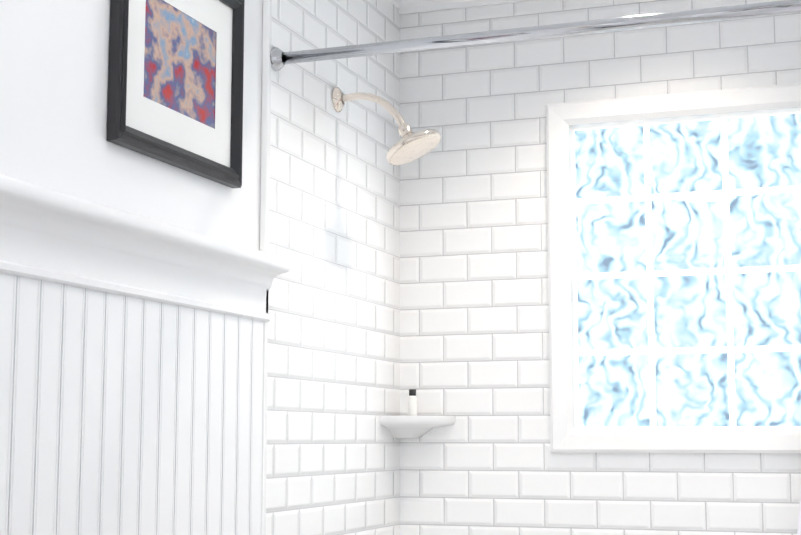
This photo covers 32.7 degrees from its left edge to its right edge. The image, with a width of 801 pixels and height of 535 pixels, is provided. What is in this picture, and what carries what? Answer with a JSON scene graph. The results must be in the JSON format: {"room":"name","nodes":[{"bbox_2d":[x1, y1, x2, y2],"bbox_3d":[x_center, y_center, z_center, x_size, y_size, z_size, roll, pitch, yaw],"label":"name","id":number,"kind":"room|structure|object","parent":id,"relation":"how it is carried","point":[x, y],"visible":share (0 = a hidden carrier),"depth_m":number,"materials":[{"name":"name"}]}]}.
{"room":"bathroom","nodes":[
{"label":"bathroom","id":0,"kind":"room"},
{"bbox_2d":[0,0,262,250],"bbox_3d":[-0.815,0.175,1.444,0.100,2.500,4.660,-3,-8,20],"label":"wall","id":1,"kind":"structure","parent":0,"point":[54,59],"depth_m":2.21,"materials":[{"name":"white paint"}]},
{"bbox_2d":[0,273,263,534],"bbox_3d":[-0.898,0.622,0.987,0.012,1.500,3.656,-3,-8,20],"label":"wainscot","id":2,"kind":"structure","parent":1,"relation":"attached to","point":[123,415],"depth_m":2.25,"materials":[{"name":"white wood"}]},
{"bbox_2d":[0,174,290,321],"bbox_3d":[-0.873,-0.167,1.077,0.065,0.128,3.656,-3,-8,20],"label":"trim","id":3,"kind":"structure","parent":1,"relation":"attached to","point":[49,235],"depth_m":2.24,"materials":[{"name":"white wood"}]},
{"bbox_2d":[106,0,244,187],"bbox_3d":[-0.397,-0.374,2.491,0.024,0.385,0.460,-3,-8,20],"label":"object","id":4,"kind":"object","parent":1,"relation":"attached to","point":[175,82],"visible":1,"depth_m":2.48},
{"bbox_2d":[260,0,271,534],"bbox_3d":[-0.279,0.403,2.742,0.016,2.370,0.016,-3,-8,20],"label":"trim","id":5,"kind":"structure","parent":1,"relation":"attached to","point":[265,129],"depth_m":2.81,"materials":[{"name":"white wood"}]},
{"bbox_2d":[266,0,399,534],"bbox_3d":[-0.143,0.386,3.131,0.012,2.500,0.804,-3,-8,20],"label":"tile","id":6,"kind":"structure","parent":1,"relation":"attached to","point":[333,444],"depth_m":3.13,"materials":[{"name":"white tile"}]},
{"bbox_2d":[332,87,440,165],"bbox_3d":[-0.030,-0.331,3.140,0.252,0.194,0.136,-3,-8,20],"label":"shower head","id":7,"kind":"object","parent":6,"relation":"attached to","point":[410,145],"visible":1,"depth_m":3.12},
{"bbox_2d":[389,0,430,14],"bbox_3d":[-0.723,-1.003,1.558,0.094,0.135,4.460,-3,-8,20],"label":"crown molding","id":8,"kind":"structure","parent":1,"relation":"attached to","point":[405,7],"depth_m":3.62,"materials":[{"name":"white"}]},
{"bbox_2d":[380,416,455,437],"bbox_3d":[0.045,0.399,3.411,0.150,0.055,0.150,-3,-8,20],"label":"soap shelf","id":9,"kind":"object","parent":1,"relation":"attached to","point":[408,426],"visible":0.98,"depth_m":3.40,"materials":[{"name":"white ceramic"}]},
{"bbox_2d":[408,389,416,415],"bbox_3d":[0.030,0.341,3.441,0.024,0.066,0.023,-3,-8,20],"label":"bottle","id":10,"kind":"object","parent":9,"relation":"on","point":[412,404],"visible":0.88,"depth_m":3.43,"materials":[{"name":"white plastic"}]},
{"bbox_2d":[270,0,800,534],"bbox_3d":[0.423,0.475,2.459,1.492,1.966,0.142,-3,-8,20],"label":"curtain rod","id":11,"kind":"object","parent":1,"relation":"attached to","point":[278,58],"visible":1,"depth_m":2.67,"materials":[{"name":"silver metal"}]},
{"bbox_2d":[400,0,800,534],"bbox_3d":[0.727,0.410,3.319,1.520,2.500,0.140,-3,-8,20],"label":"wall","id":12,"kind":"structure","parent":0,"point":[474,330],"depth_m":3.45,"materials":[{"name":"tile"}]},
{"bbox_2d":[422,0,534,11],"bbox_3d":[0.692,-0.777,3.355,1.290,0.135,0.094,-3,-8,20],"label":"crown molding","id":13,"kind":"structure","parent":12,"relation":"attached to","point":[433,5],"depth_m":3.58,"materials":[{"name":"white"}]},
{"bbox_2d":[546,83,800,452],"bbox_3d":[0.699,0.009,3.320,0.680,0.875,0.070,-3,-8,20],"label":"window","id":14,"kind":"structure","parent":12,"relation":"in","point":[564,121],"depth_m":3.36,"materials":[{"name":"white wood"}]},
{"bbox_2d":[574,112,800,428],"bbox_3d":[0.721,0.017,3.381,0.566,0.761,0.100,-3,-8,20],"label":"blocks","id":15,"kind":"object","parent":12,"relation":"in","point":[688,264],"visible":1,"depth_m":3.33,"materials":[{"name":"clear glass"}]}
]}

